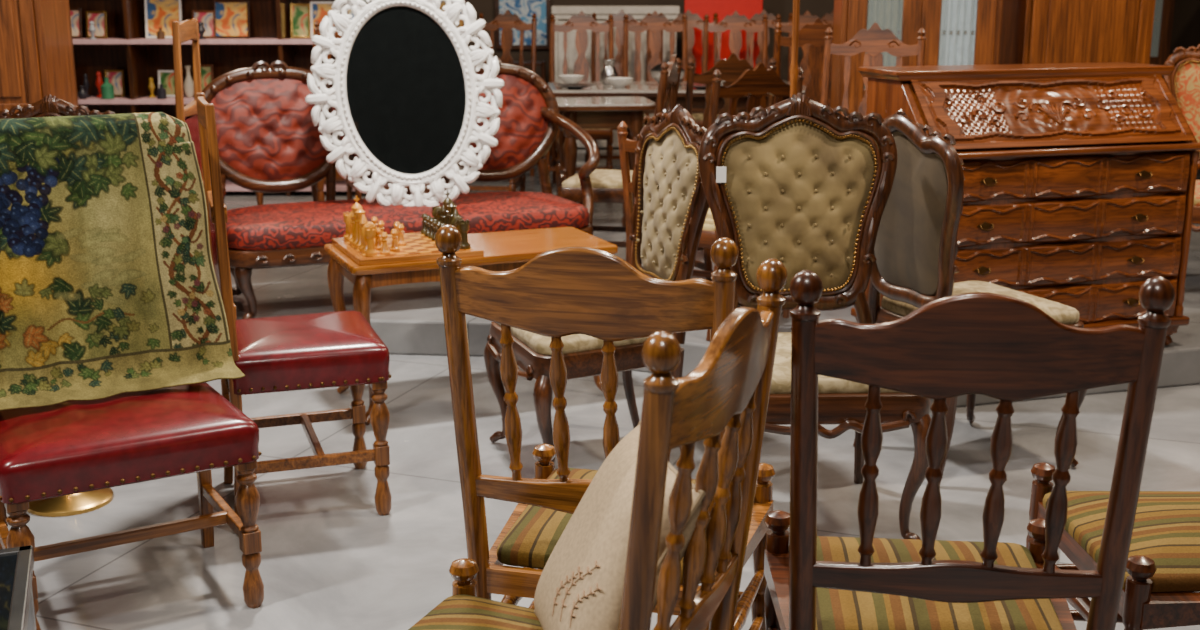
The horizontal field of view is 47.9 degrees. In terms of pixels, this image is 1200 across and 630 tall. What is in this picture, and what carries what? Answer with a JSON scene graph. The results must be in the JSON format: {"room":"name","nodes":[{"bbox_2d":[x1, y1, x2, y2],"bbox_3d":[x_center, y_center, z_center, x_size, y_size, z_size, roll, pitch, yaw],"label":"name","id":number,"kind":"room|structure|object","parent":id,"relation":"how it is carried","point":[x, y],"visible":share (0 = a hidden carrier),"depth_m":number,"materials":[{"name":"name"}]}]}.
{"room":"second-hand shop","nodes":[
{"label":"second-hand shop","id":0,"kind":"room"},
{"bbox_2d":[6,354,1199,629],"bbox_3d":[0.000,0.337,5.224,10.000,0.100,14.000,0,14,0],"label":"floor","id":1,"kind":"structure","parent":0,"point":[330,561],"depth_m":4.10,"materials":[{"name":"grey tile"}]},
{"bbox_2d":[0,546,36,629],"bbox_3d":[-1.200,0.742,2.266,0.485,0.498,0.485,-5,14,-19],"label":"side table","id":2,"kind":"object","parent":1,"relation":"on","point":[17,610],"visible":1,"depth_m":2.36,"materials":[{"name":"metal"}]},
{"bbox_2d":[0,95,115,118],"bbox_3d":[-1.919,-0.139,4.542,0.566,1.151,0.630,0,14,2],"label":"upholstered chair","id":3,"kind":"object","parent":1,"relation":"on","point":[49,106],"visible":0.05,"depth_m":4.68,"materials":[{"name":"brown wood"}]},
{"bbox_2d":[28,488,113,516],"bbox_3d":[-1.600,0.166,3.979,0.250,0.815,0.250,0,14,0],"label":"pedestal stand","id":4,"kind":"object","parent":1,"relation":"on","point":[84,502],"visible":0.15,"depth_m":4.00,"materials":[{"name":"gold metal"}]},
{"bbox_2d":[0,382,263,629],"bbox_3d":[-1.205,0.155,3.310,0.598,1.151,0.529,-8,16,-30],"label":"dining chair","id":5,"kind":"object","parent":1,"relation":"on","point":[68,447],"visible":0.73,"depth_m":3.21,"materials":[{"name":"red leather"}]},
{"bbox_2d":[0,112,244,410],"bbox_3d":[-1.270,-0.153,3.380,0.655,0.672,0.294,-8,16,-30],"label":"throw","id":6,"kind":"object","parent":5,"relation":"on","point":[109,287],"visible":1,"depth_m":3.39,"materials":[{"name":"fabric"}]},
{"bbox_2d":[172,19,203,184],"bbox_3d":[-1.789,-0.439,5.265,0.475,1.392,0.440,-1,14,-6],"label":"dining chair","id":7,"kind":"object","parent":1,"relation":"on","point":[186,30],"visible":0.06,"depth_m":5.13,"materials":[{"name":"brown wood"}]},
{"bbox_2d":[196,92,391,516],"bbox_3d":[-0.895,-0.032,3.964,0.475,1.210,0.492,-5,14,-19],"label":"dining chair","id":8,"kind":"object","parent":1,"relation":"on","point":[339,348],"visible":0.93,"depth_m":3.84,"materials":[{"name":"red leather"}]},
{"bbox_2d":[324,227,617,424],"bbox_3d":[-0.480,0.022,5.076,1.000,0.578,0.480,-6,15,-22],"label":"coffee table","id":9,"kind":"object","parent":1,"relation":"on","point":[503,250],"visible":0.38,"depth_m":4.87,"materials":[{"name":"brown wood"}]},
{"bbox_2d":[332,232,483,265],"bbox_3d":[-0.706,-0.248,4.912,0.449,0.024,0.449,-6,15,-22],"label":"board","id":10,"kind":"object","parent":9,"relation":"on","point":[418,247],"visible":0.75,"depth_m":4.77,"materials":[{"name":"brown wood"}]},
{"bbox_2d":[346,211,351,241],"bbox_3d":[-0.903,-0.326,4.943,0.057,0.113,0.043,-6,15,-22],"label":"knight","id":11,"kind":"object","parent":10,"relation":"on","point":[348,224],"visible":0.3,"depth_m":4.93,"materials":[{"name":"brown wood"}]},
{"bbox_2d":[349,211,353,243],"bbox_3d":[-0.889,-0.322,4.895,0.044,0.128,0.043,-6,15,-22],"label":"bishop","id":12,"kind":"object","parent":10,"relation":"on","point":[351,215],"visible":0.44,"depth_m":4.89,"materials":[{"name":"brown wood"}]},
{"bbox_2d":[352,196,361,246],"bbox_3d":[-0.871,-0.338,4.846,0.049,0.181,0.048,-6,15,-22],"label":"king","id":13,"kind":"object","parent":10,"relation":"on","point":[356,205],"visible":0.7,"depth_m":4.84,"materials":[{"name":"brown wood"}]},
{"bbox_2d":[355,208,364,248],"bbox_3d":[-0.852,-0.310,4.807,0.049,0.145,0.048,-6,15,-22],"label":"chess queen","id":14,"kind":"object","parent":10,"relation":"on","point":[359,212],"visible":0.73,"depth_m":4.79,"materials":[{"name":"brown wood"}]},
{"bbox_2d":[359,215,367,250],"bbox_3d":[-0.833,-0.291,4.766,0.044,0.128,0.043,-6,15,-22],"label":"bishop","id":15,"kind":"object","parent":10,"relation":"on","point":[363,219],"visible":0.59,"depth_m":4.75,"materials":[{"name":"brown wood"}]},
{"bbox_2d":[362,221,376,253],"bbox_3d":[-0.808,-0.274,4.727,0.057,0.113,0.043,-6,15,-22],"label":"knight","id":16,"kind":"object","parent":10,"relation":"on","point":[364,239],"visible":0.56,"depth_m":4.71,"materials":[{"name":"brown wood"}]},
{"bbox_2d":[365,226,376,255],"bbox_3d":[-0.795,-0.257,4.683,0.044,0.100,0.043,-6,15,-22],"label":"chess rook","id":17,"kind":"object","parent":10,"relation":"on","point":[370,232],"visible":1,"depth_m":4.67,"materials":[{"name":"brown wood"}]},
{"bbox_2d":[375,228,381,249],"bbox_3d":[-0.788,-0.271,4.790,0.036,0.077,0.036,0,14,0],"label":"pawn","id":18,"kind":"object","parent":10,"relation":"on","point":[378,246],"visible":0.7,"depth_m":4.78,"materials":[{"name":"brown wood"}]},
{"bbox_2d":[380,232,389,254],"bbox_3d":[-0.751,-0.250,4.704,0.036,0.077,0.036,0,14,0],"label":"pawn","id":19,"kind":"object","parent":10,"relation":"on","point":[384,251],"visible":1,"depth_m":4.70,"materials":[{"name":"brown wood"}]},
{"bbox_2d":[390,229,399,251],"bbox_3d":[-0.725,-0.265,4.765,0.036,0.077,0.036,0,14,0],"label":"pawn","id":20,"kind":"object","parent":10,"relation":"on","point":[394,248],"visible":1,"depth_m":4.76,"materials":[{"name":"brown wood"}]},
{"bbox_2d":[397,224,405,245],"bbox_3d":[-0.718,-0.290,4.870,0.036,0.077,0.036,0,14,0],"label":"pawn","id":21,"kind":"object","parent":10,"relation":"on","point":[401,242],"visible":0.91,"depth_m":4.86,"materials":[{"name":"brown wood"}]},
{"bbox_2d":[421,213,426,233],"bbox_3d":[-0.660,-0.345,5.098,0.036,0.077,0.036,0,14,0],"label":"pawn","id":22,"kind":"object","parent":10,"relation":"on","point":[423,230],"visible":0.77,"depth_m":5.09,"materials":[{"name":"brown wood"}]},
{"bbox_2d":[424,215,430,236],"bbox_3d":[-0.641,-0.334,5.055,0.036,0.077,0.036,0,14,0],"label":"pawn","id":23,"kind":"object","parent":10,"relation":"on","point":[427,217],"visible":0.74,"depth_m":5.05,"materials":[{"name":"brown wood"}]},
{"bbox_2d":[428,217,434,238],"bbox_3d":[-0.623,-0.324,5.011,0.036,0.077,0.036,0,14,0],"label":"pawn","id":24,"kind":"object","parent":10,"relation":"on","point":[431,219],"visible":0.67,"depth_m":5.00,"materials":[{"name":"brown wood"}]},
{"bbox_2d":[431,219,437,240],"bbox_3d":[-0.604,-0.314,4.968,0.036,0.077,0.036,0,14,0],"label":"pawn","id":25,"kind":"object","parent":10,"relation":"on","point":[434,222],"visible":0.63,"depth_m":4.96,"materials":[{"name":"brown wood"}]},
{"bbox_2d":[432,205,441,221],"bbox_3d":[-0.603,-0.356,5.066,0.057,0.113,0.043,-6,15,-22],"label":"knight","id":26,"kind":"object","parent":10,"relation":"on","point":[436,211],"visible":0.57,"depth_m":5.05,"materials":[{"name":"brown wood"}]},
{"bbox_2d":[443,190,452,224],"bbox_3d":[-0.559,-0.369,4.974,0.049,0.181,0.048,-6,15,-22],"label":"king","id":27,"kind":"object","parent":10,"relation":"on","point":[447,200],"visible":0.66,"depth_m":4.96,"materials":[{"name":"brown wood"}]},
{"bbox_2d":[447,202,456,224],"bbox_3d":[-0.540,-0.341,4.935,0.049,0.145,0.048,-6,15,-22],"label":"chess queen","id":28,"kind":"object","parent":10,"relation":"on","point":[451,206],"visible":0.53,"depth_m":4.91,"materials":[{"name":"brown wood"}]},
{"bbox_2d":[451,215,462,232],"bbox_3d":[-0.508,-0.304,4.850,0.057,0.113,0.043,-6,15,-22],"label":"knight","id":29,"kind":"object","parent":10,"relation":"on","point":[456,219],"visible":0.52,"depth_m":4.83,"materials":[{"name":"brown wood"}]},
{"bbox_2d":[459,220,470,248],"bbox_3d":[-0.484,-0.287,4.811,0.044,0.100,0.043,-6,15,-22],"label":"chess rook","id":30,"kind":"object","parent":10,"relation":"on","point":[463,225],"visible":0.88,"depth_m":4.80,"materials":[{"name":"brown wood"}]},
{"bbox_2d":[408,259,787,629],"bbox_3d":[-0.081,0.480,2.070,0.612,1.104,0.544,6,15,22],"label":"dining chair","id":31,"kind":"object","parent":1,"relation":"on","point":[729,388],"visible":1,"depth_m":1.85,"materials":[{"name":"brown wood"}]},
{"bbox_2d":[534,420,705,629],"bbox_3d":[0.018,0.364,2.026,0.207,0.327,0.374,-3,14,-11],"label":"throw pillow","id":32,"kind":"object","parent":31,"relation":"on","point":[580,585],"visible":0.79,"depth_m":1.97,"materials":[{"name":"fabric"}]},
{"bbox_2d":[484,104,717,464],"bbox_3d":[-0.013,-0.088,4.330,0.630,1.151,0.566,-5,15,-21],"label":"upholstered chair","id":33,"kind":"object","parent":1,"relation":"on","point":[671,207],"visible":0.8,"depth_m":4.26,"materials":[{"name":"beige fabric"}]},
{"bbox_2d":[435,224,774,629],"bbox_3d":[0.041,0.333,2.680,0.544,1.104,0.612,4,14,15],"label":"dining chair","id":34,"kind":"object","parent":1,"relation":"on","point":[558,293],"visible":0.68,"depth_m":2.38,"materials":[{"name":"brown wood"}]},
{"bbox_2d":[698,93,930,539],"bbox_3d":[0.599,0.002,3.837,0.594,1.209,0.661,0,14,-2],"label":"upholstered chair","id":35,"kind":"object","parent":1,"relation":"on","point":[800,183],"visible":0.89,"depth_m":4.00,"materials":[{"name":"beige fabric"}]},
{"bbox_2d":[764,270,1174,629],"bbox_3d":[0.574,0.416,2.335,0.555,1.104,0.594,1,14,5],"label":"dining chair","id":36,"kind":"object","parent":1,"relation":"on","point":[1007,349],"visible":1,"depth_m":2.02,"materials":[{"name":"brown wood"}]},
{"bbox_2d":[853,110,1087,486],"bbox_3d":[1.174,-0.090,4.338,0.630,1.151,0.566,-6,15,-23],"label":"upholstered chair","id":37,"kind":"object","parent":1,"relation":"on","point":[916,247],"visible":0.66,"depth_m":4.11,"materials":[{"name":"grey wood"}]},
{"bbox_2d":[1026,462,1199,629],"bbox_3d":[1.237,0.340,2.654,0.612,1.104,0.544,0,14,-2],"label":"dining chair","id":38,"kind":"object","parent":1,"relation":"on","point":[1161,587],"visible":0.66,"depth_m":2.59,"materials":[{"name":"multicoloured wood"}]},
{"bbox_2d":[467,0,833,113],"bbox_3d":[0.000,-2.799,11.206,10.000,3.200,0.100,0,14,0],"label":"wall","id":39,"kind":"structure","parent":0,"point":[819,8],"depth_m":11.22,"materials":[{"name":"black paint"}]},
{"bbox_2d":[440,0,466,28],"bbox_3d":[-1.350,-2.635,11.163,0.500,0.600,0.030,0,14,0],"label":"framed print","id":40,"kind":"object","parent":39,"relation":"attached to","point":[443,3],"visible":0.02,"depth_m":11.19,"materials":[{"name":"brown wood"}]},
{"bbox_2d":[495,0,550,48],"bbox_3d":[-0.640,-2.489,11.198,0.460,0.560,0.030,0,14,0],"label":"framed print","id":41,"kind":"object","parent":39,"relation":"attached to","point":[524,9],"visible":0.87,"depth_m":11.20,"materials":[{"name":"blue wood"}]},
{"bbox_2d":[224,154,1199,406],"bbox_3d":[0.000,-0.506,8.195,9.380,0.150,6.808,0,14,0],"label":"platform","id":42,"kind":"structure","parent":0,"point":[408,318],"depth_m":5.91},
{"bbox_2d":[0,0,77,113],"bbox_3d":[-2.858,-1.030,5.861,1.040,1.960,0.571,-2,14,-8],"label":"wardrobe","id":43,"kind":"object","parent":42,"relation":"on","point":[37,62],"visible":0.2,"depth_m":5.68,"materials":[{"name":"brown wood"}]},
{"bbox_2d":[69,0,439,195],"bbox_3d":[-2.600,-1.617,9.069,3.030,1.600,0.360,0,14,0],"label":"shelf unit","id":44,"kind":"object","parent":42,"relation":"on","point":[127,48],"visible":0.12,"depth_m":9.16,"materials":[{"name":"brown wood"}]},
{"bbox_2d":[70,8,82,37],"bbox_3d":[-3.528,-1.946,9.008,0.139,0.197,0.047,0,14,0],"label":"framed picture","id":45,"kind":"object","parent":44,"relation":"on","point":[75,13],"visible":0.52,"depth_m":9.00,"materials":[{"name":"paper"}]},
{"bbox_2d":[77,86,87,98],"bbox_3d":[-3.439,-1.480,8.973,0.072,0.084,0.071,0,14,0],"label":"vase","id":46,"kind":"object","parent":44,"relation":"on","point":[82,94],"visible":0.97,"depth_m":8.95,"materials":[{"name":"ceramic"}]},
{"bbox_2d":[83,73,89,96],"bbox_3d":[-3.459,-1.547,9.090,0.044,0.158,0.042,0,14,0],"label":"figurine","id":47,"kind":"object","parent":44,"relation":"on","point":[85,82],"visible":0.8,"depth_m":9.07,"materials":[{"name":"ceramic"}]},
{"bbox_2d":[88,21,96,38],"bbox_3d":[-3.339,-1.874,8.878,0.050,0.117,0.049,0,14,0],"label":"figurine","id":48,"kind":"object","parent":44,"relation":"on","point":[92,29],"visible":1,"depth_m":8.86,"materials":[{"name":"ceramic"}]},
{"bbox_2d":[86,11,107,37],"bbox_3d":[-3.358,-1.937,9.009,0.140,0.178,0.044,1,14,3],"label":"framed picture","id":49,"kind":"object","parent":44,"relation":"on","point":[99,18],"visible":0.94,"depth_m":9.00,"materials":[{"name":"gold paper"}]},
{"bbox_2d":[95,71,102,96],"bbox_3d":[-3.369,-1.554,9.089,0.055,0.173,0.054,0,14,0],"label":"figurine","id":50,"kind":"object","parent":44,"relation":"on","point":[99,81],"visible":0.79,"depth_m":9.07,"materials":[{"name":"ceramic"}]},
{"bbox_2d":[101,77,114,98],"bbox_3d":[-3.276,-1.509,8.976,0.082,0.138,0.080,0,14,0],"label":"bottle","id":51,"kind":"object","parent":44,"relation":"on","point":[107,89],"visible":1,"depth_m":8.95,"materials":[{"name":"glass"}]},
{"bbox_2d":[104,70,124,96],"bbox_3d":[-3.276,-1.564,9.117,0.130,0.180,0.038,0,14,0],"label":"framed picture","id":52,"kind":"object","parent":44,"relation":"on","point":[116,77],"visible":0.78,"depth_m":9.11,"materials":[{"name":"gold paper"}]},
{"bbox_2d":[148,77,155,96],"bbox_3d":[-3.020,-1.534,9.094,0.046,0.132,0.045,0,14,0],"label":"figurine","id":53,"kind":"object","parent":44,"relation":"on","point":[151,86],"visible":1,"depth_m":9.08,"materials":[{"name":"paint"}]},
{"bbox_2d":[157,28,164,38],"bbox_3d":[-2.890,-1.853,8.883,0.052,0.074,0.051,0,14,0],"label":"bottle","id":54,"kind":"object","parent":44,"relation":"on","point":[160,34],"visible":1,"depth_m":8.87,"materials":[{"name":"ceramic"}]},
{"bbox_2d":[157,84,166,98],"bbox_3d":[-2.917,-1.488,8.981,0.060,0.095,0.059,0,14,0],"label":"bottle","id":55,"kind":"object","parent":44,"relation":"on","point":[161,92],"visible":1,"depth_m":8.96,"materials":[{"name":"glass"}]},
{"bbox_2d":[144,0,181,38],"bbox_3d":[-2.911,-1.999,9.003,0.238,0.302,0.061,-1,14,-3],"label":"framed picture","id":56,"kind":"object","parent":44,"relation":"on","point":[158,13],"visible":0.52,"depth_m":9.00,"materials":[{"name":"multicoloured paper"}]},
{"bbox_2d":[158,70,174,96],"bbox_3d":[-2.916,-1.562,9.117,0.130,0.178,0.038,1,14,3],"label":"framed picture","id":57,"kind":"object","parent":44,"relation":"on","point":[165,77],"visible":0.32,"depth_m":9.11,"materials":[{"name":"paper"}]},
{"bbox_2d":[183,66,193,96],"bbox_3d":[-2.767,-1.571,9.085,0.074,0.208,0.072,0,14,0],"label":"vase","id":58,"kind":"object","parent":44,"relation":"on","point":[188,84],"visible":0.97,"depth_m":9.06,"materials":[{"name":"ceramic"}]},
{"bbox_2d":[198,22,205,38],"bbox_3d":[-2.622,-1.871,8.879,0.058,0.112,0.057,0,14,0],"label":"figurine","id":59,"kind":"object","parent":44,"relation":"on","point":[202,30],"visible":0.88,"depth_m":8.86,"materials":[{"name":"ceramic"}]},
{"bbox_2d":[192,10,215,37],"bbox_3d":[-2.642,-1.940,9.009,0.155,0.185,0.045,0,14,0],"label":"framed picture","id":60,"kind":"object","parent":44,"relation":"on","point":[207,17],"visible":0.72,"depth_m":9.00,"materials":[{"name":"paper"}]},
{"bbox_2d":[201,65,213,89],"bbox_3d":[-2.674,-1.581,9.114,0.130,0.215,0.042,-1,14,-3],"label":"framed picture","id":61,"kind":"object","parent":44,"relation":"on","point":[207,73],"visible":0.26,"depth_m":9.11,"materials":[{"name":"paper"}]},
{"bbox_2d":[213,0,249,37],"bbox_3d":[-2.457,-1.972,9.006,0.237,0.249,0.054,0,14,0],"label":"framed picture","id":62,"kind":"object","parent":44,"relation":"on","point":[232,17],"visible":1,"depth_m":9.00,"materials":[{"name":"multicoloured paper"}]},
{"bbox_2d":[290,3,310,37],"bbox_3d":[-1.997,-1.961,9.007,0.133,0.228,0.051,1,14,3],"label":"framed picture","id":63,"kind":"object","parent":44,"relation":"on","point":[300,22],"visible":1,"depth_m":9.00,"materials":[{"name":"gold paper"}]},
{"bbox_2d":[310,1,339,37],"bbox_3d":[-1.834,-1.968,9.006,0.192,0.241,0.053,0,14,1],"label":"framed picture","id":64,"kind":"object","parent":44,"relation":"on","point":[319,10],"visible":0.33,"depth_m":9.00,"materials":[{"name":"multicoloured paper"}]},
{"bbox_2d":[256,19,367,204],"bbox_3d":[-1.522,-0.993,7.319,0.474,1.213,0.561,8,16,29],"label":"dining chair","id":65,"kind":"object","parent":42,"relation":"on","point":[317,189],"visible":0.07,"depth_m":7.28,"materials":[{"name":"brown wood"}]},
{"bbox_2d":[346,177,429,199],"bbox_3d":[-1.369,-1.275,8.489,0.474,1.213,0.561,-5,14,-19],"label":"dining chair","id":66,"kind":"object","parent":42,"relation":"on","point":[358,194],"visible":0.02,"depth_m":8.46,"materials":[{"name":"brown wood"}]},
{"bbox_2d":[202,57,599,318],"bbox_3d":[-0.889,-0.637,6.013,1.774,1.123,0.755,-5,14,-20],"label":"settee","id":67,"kind":"object","parent":42,"relation":"on","point":[269,141],"visible":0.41,"depth_m":6.02,"materials":[{"name":"red fabric"}]},
{"bbox_2d":[305,0,503,205],"bbox_3d":[-0.841,-0.972,5.842,0.856,1.060,0.155,-1,14,-6],"label":"oval mirror","id":68,"kind":"object","parent":67,"relation":"on","point":[406,88],"visible":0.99,"depth_m":5.85,"materials":[{"name":"white paint"}]},
{"bbox_2d":[346,6,465,173],"bbox_3d":[-0.840,-0.972,5.856,0.536,0.748,0.006,-6,8,-5],"label":"mirror glass","id":69,"kind":"object","parent":68,"relation":"attached to","point":[406,68],"depth_m":5.85,"materials":[{"name":"black mirror"}]},
{"bbox_2d":[452,174,525,191],"bbox_3d":[-0.775,-1.264,8.444,0.561,1.213,0.474,1,14,5],"label":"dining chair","id":70,"kind":"object","parent":42,"relation":"on","point":[520,181],"visible":0.06,"depth_m":8.33,"materials":[{"name":"brown wood"}]},
{"bbox_2d":[478,10,536,175],"bbox_3d":[-0.746,-1.591,9.803,0.474,1.213,0.561,4,14,15],"label":"dining chair","id":71,"kind":"object","parent":42,"relation":"on","point":[506,21],"visible":0.21,"depth_m":9.91,"materials":[{"name":"brown wood"}]},
{"bbox_2d":[513,60,545,157],"bbox_3d":[-0.750,-1.638,10.868,0.630,0.800,0.300,0,14,0],"label":"dining chair","id":72,"kind":"object","parent":42,"relation":"on","point":[542,63],"visible":0.22,"depth_m":10.65,"materials":[{"name":"brown wood"}]},
{"bbox_2d":[544,11,613,182],"bbox_3d":[-0.138,-1.491,9.387,0.474,1.213,0.561,0,14,2],"label":"dining chair","id":73,"kind":"object","parent":42,"relation":"on","point":[581,22],"visible":0.48,"depth_m":9.51,"materials":[{"name":"brown wood"}]},
{"bbox_2d":[555,97,655,226],"bbox_3d":[0.000,-0.812,7.519,0.600,0.760,0.560,-1,14,-6],"label":"dining table","id":74,"kind":"object","parent":42,"relation":"on","point":[586,112],"visible":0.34,"depth_m":7.26,"materials":[{"name":"brown wood"}]},
{"bbox_2d":[551,6,679,164],"bbox_3d":[0.120,-1.833,10.759,0.990,1.230,0.471,0,14,0],"label":"sideboard","id":75,"kind":"object","parent":42,"relation":"on","point":[562,14],"visible":0.2,"depth_m":10.49,"materials":[{"name":"white paint"}]},
{"bbox_2d":[585,9,650,162],"bbox_3d":[0.144,-1.645,10.029,0.474,1.213,0.561,1,14,4],"label":"dining chair","id":76,"kind":"object","parent":42,"relation":"on","point":[618,18],"visible":0.18,"depth_m":10.16,"materials":[{"name":"brown wood"}]},
{"bbox_2d":[558,55,682,247],"bbox_3d":[0.103,-0.743,6.621,0.537,1.053,0.474,3,14,12],"label":"dining chair","id":77,"kind":"object","parent":42,"relation":"on","point":[607,186],"visible":0.46,"depth_m":6.47,"materials":[{"name":"brown wood"}]},
{"bbox_2d":[623,11,686,125],"bbox_3d":[0.398,-1.491,9.387,0.474,1.213,0.561,0,14,-2],"label":"dining chair","id":78,"kind":"object","parent":42,"relation":"on","point":[655,22],"visible":0.27,"depth_m":9.51,"materials":[{"name":"brown wood"}]},
{"bbox_2d":[617,121,722,340],"bbox_3d":[0.385,-0.389,5.537,0.474,0.873,0.510,8,16,29],"label":"dining chair","id":79,"kind":"object","parent":42,"relation":"on","point":[708,237],"visible":0.09,"depth_m":5.38,"materials":[{"name":"brown wood"}]},
{"bbox_2d":[547,82,806,195],"bbox_3d":[0.470,-1.034,8.412,1.640,0.775,0.900,0,14,0],"label":"dining table","id":80,"kind":"object","parent":42,"relation":"on","point":[649,90],"visible":0.16,"depth_m":7.98,"materials":[{"name":"brown wood"}]},
{"bbox_2d":[558,75,584,83],"bbox_3d":[-0.180,-1.469,8.441,0.170,0.055,0.170,0,14,0],"label":"bowl","id":81,"kind":"object","parent":80,"relation":"on","point":[568,79],"visible":0.88,"depth_m":8.39,"materials":[{"name":"white ceramic"}]},
{"bbox_2d":[555,84,594,88],"bbox_3d":[-0.150,-1.371,8.104,0.250,0.021,0.250,0,14,0],"label":"plate","id":82,"kind":"object","parent":80,"relation":"on","point":[569,86],"visible":1,"depth_m":8.11,"materials":[{"name":"ceramic"}]},
{"bbox_2d":[601,59,617,83],"bbox_3d":[0.060,-1.527,8.478,0.110,0.150,0.110,0,14,0],"label":"jug","id":83,"kind":"object","parent":80,"relation":"on","point":[609,70],"visible":0.85,"depth_m":8.44,"materials":[{"name":"metal"}]},
{"bbox_2d":[606,77,633,87],"bbox_3d":[0.120,-1.411,8.197,0.170,0.055,0.170,0,14,0],"label":"bowl","id":84,"kind":"object","parent":80,"relation":"on","point":[618,82],"visible":1,"depth_m":8.15,"materials":[{"name":"white ceramic"}]},
{"bbox_2d":[650,60,684,82],"bbox_3d":[0.420,-1.506,8.380,0.220,0.155,0.220,0,14,0],"label":"tureen","id":85,"kind":"object","parent":80,"relation":"on","point":[655,71],"visible":0.42,"depth_m":8.33,"materials":[{"name":"ceramic"}]},
{"bbox_2d":[659,9,717,127],"bbox_3d":[0.677,-1.641,10.009,0.474,1.213,0.561,-1,14,-3],"label":"dining chair","id":86,"kind":"object","parent":42,"relation":"on","point":[693,20],"visible":0.22,"depth_m":10.13,"materials":[{"name":"brown wood"}]},
{"bbox_2d":[684,0,762,73],"bbox_3d":[0.950,-1.923,10.491,0.600,1.530,0.300,0,14,0],"label":"display board","id":87,"kind":"object","parent":42,"relation":"on","point":[748,8],"visible":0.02,"depth_m":10.39,"materials":[{"name":"red paint"}]},
{"bbox_2d":[685,53,776,140],"bbox_3d":[0.608,-0.829,6.977,0.474,1.053,0.537,-2,14,-10],"label":"dining chair","id":88,"kind":"object","parent":42,"relation":"on","point":[731,69],"visible":0.13,"depth_m":6.63,"materials":[{"name":"brown wood"}]},
{"bbox_2d":[703,11,767,113],"bbox_3d":[0.943,-1.491,9.387,0.474,1.213,0.561,1,14,3],"label":"dining chair","id":89,"kind":"object","parent":42,"relation":"on","point":[735,22],"visible":0.28,"depth_m":9.51,"materials":[{"name":"brown wood"}]},
{"bbox_2d":[694,62,803,280],"bbox_3d":[0.578,-0.624,6.125,0.474,1.053,0.537,-6,15,-24],"label":"dining chair","id":90,"kind":"object","parent":42,"relation":"on","point":[759,81],"visible":0.25,"depth_m":5.80,"materials":[{"name":"brown wood"}]},
{"bbox_2d":[746,9,792,81],"bbox_3d":[1.222,-1.645,10.029,0.474,1.213,0.561,0,14,2],"label":"dining chair","id":91,"kind":"object","parent":42,"relation":"on","point":[756,19],"visible":0.16,"depth_m":10.16,"materials":[{"name":"brown wood"}]},
{"bbox_2d":[783,0,799,317],"bbox_3d":[0.760,-0.819,5.316,0.143,1.795,0.143,4,14,16],"label":"coat stand","id":92,"kind":"object","parent":42,"relation":"on","point":[794,70],"visible":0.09,"depth_m":5.26,"materials":[{"name":"brown wood"}]},
{"bbox_2d":[774,18,832,103],"bbox_3d":[1.172,-1.016,7.413,0.474,1.213,0.561,2,14,8],"label":"dining chair","id":93,"kind":"object","parent":42,"relation":"on","point":[814,34],"visible":0.1,"depth_m":7.07,"materials":[{"name":"brown wood"}]},
{"bbox_2d":[776,11,832,104],"bbox_3d":[1.476,-1.486,9.368,0.474,1.213,0.561,-1,14,-4],"label":"dining chair","id":94,"kind":"object","parent":42,"relation":"on","point":[807,18],"visible":0.08,"depth_m":9.49,"materials":[{"name":"brown wood"}]},
{"bbox_2d":[820,10,833,97],"bbox_3d":[1.776,-1.638,10.000,0.474,1.213,0.561,-1,14,-4],"label":"dining chair","id":95,"kind":"object","parent":42,"relation":"on","point":[827,18],"visible":0.03,"depth_m":10.11,"materials":[{"name":"brown wood"}]},
{"bbox_2d":[820,22,925,116],"bbox_3d":[1.174,-0.672,5.982,0.474,1.213,0.561,4,14,15],"label":"dining chair","id":96,"kind":"object","parent":42,"relation":"on","point":[874,41],"visible":0.2,"depth_m":6.10,"materials":[{"name":"brown wood"}]},
{"bbox_2d":[830,0,1002,116],"bbox_3d":[1.559,-1.216,6.742,0.800,1.910,0.471,1,14,4],"label":"display cabinet","id":97,"kind":"object","parent":42,"relation":"on","point":[958,32],"visible":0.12,"depth_m":6.51,"materials":[{"name":"brown wood"}]},
{"bbox_2d":[864,0,902,88],"bbox_3d":[1.373,-1.514,6.513,0.270,0.963,0.020,1,14,4],"label":"curtain","id":98,"kind":"object","parent":97,"relation":"hanging from","point":[888,14],"depth_m":6.53,"materials":[{"name":"white fabric"}]},
{"bbox_2d":[891,30,973,34],"bbox_3d":[1.560,-1.408,6.707,0.700,0.020,0.350,1,14,4],"label":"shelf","id":99,"kind":"object","parent":97,"relation":"attached to","point":[896,32],"depth_m":6.52,"materials":[{"name":"wood"}]},
{"bbox_2d":[938,0,976,65],"bbox_3d":[1.722,-1.509,6.489,0.270,0.963,0.020,1,14,4],"label":"curtain","id":100,"kind":"object","parent":97,"relation":"hanging from","point":[958,22],"depth_m":6.52,"materials":[{"name":"white fabric"}]},
{"bbox_2d":[851,62,1199,344],"bbox_3d":[1.633,-0.405,5.179,1.200,1.068,0.540,-4,14,-17],"label":"desk","id":101,"kind":"object","parent":42,"relation":"on","point":[1080,180],"visible":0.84,"depth_m":4.98,"materials":[{"name":"brown wood"}]},
{"bbox_2d":[998,0,1155,63],"bbox_3d":[2.381,-1.227,6.894,0.700,1.860,0.521,-1,14,-6],"label":"tall cabinet","id":102,"kind":"object","parent":42,"relation":"on","point":[1032,31],"visible":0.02,"depth_m":6.62,"materials":[{"name":"brown wood"}]},
{"bbox_2d":[1150,0,1174,64],"bbox_3d":[3.300,-1.908,9.404,1.240,2.010,0.471,0,14,0],"label":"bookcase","id":103,"kind":"object","parent":42,"relation":"on","point":[1164,9],"visible":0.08,"depth_m":9.22,"materials":[{"name":"brown wood"}]},
{"bbox_2d":[1164,44,1199,231],"bbox_3d":[2.755,-0.665,6.088,0.625,1.151,0.637,8,16,29],"label":"armchair","id":104,"kind":"object","parent":42,"relation":"on","point":[1183,82],"visible":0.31,"depth_m":6.29,"materials":[{"name":"brown wood"}]},
{"bbox_2d":[1169,0,1199,66],"bbox_3d":[4.750,-1.267,4.838,0.100,3.200,13.000,0,14,0],"label":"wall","id":105,"kind":"structure","parent":0,"point":[1185,34],"depth_m":10.84,"materials":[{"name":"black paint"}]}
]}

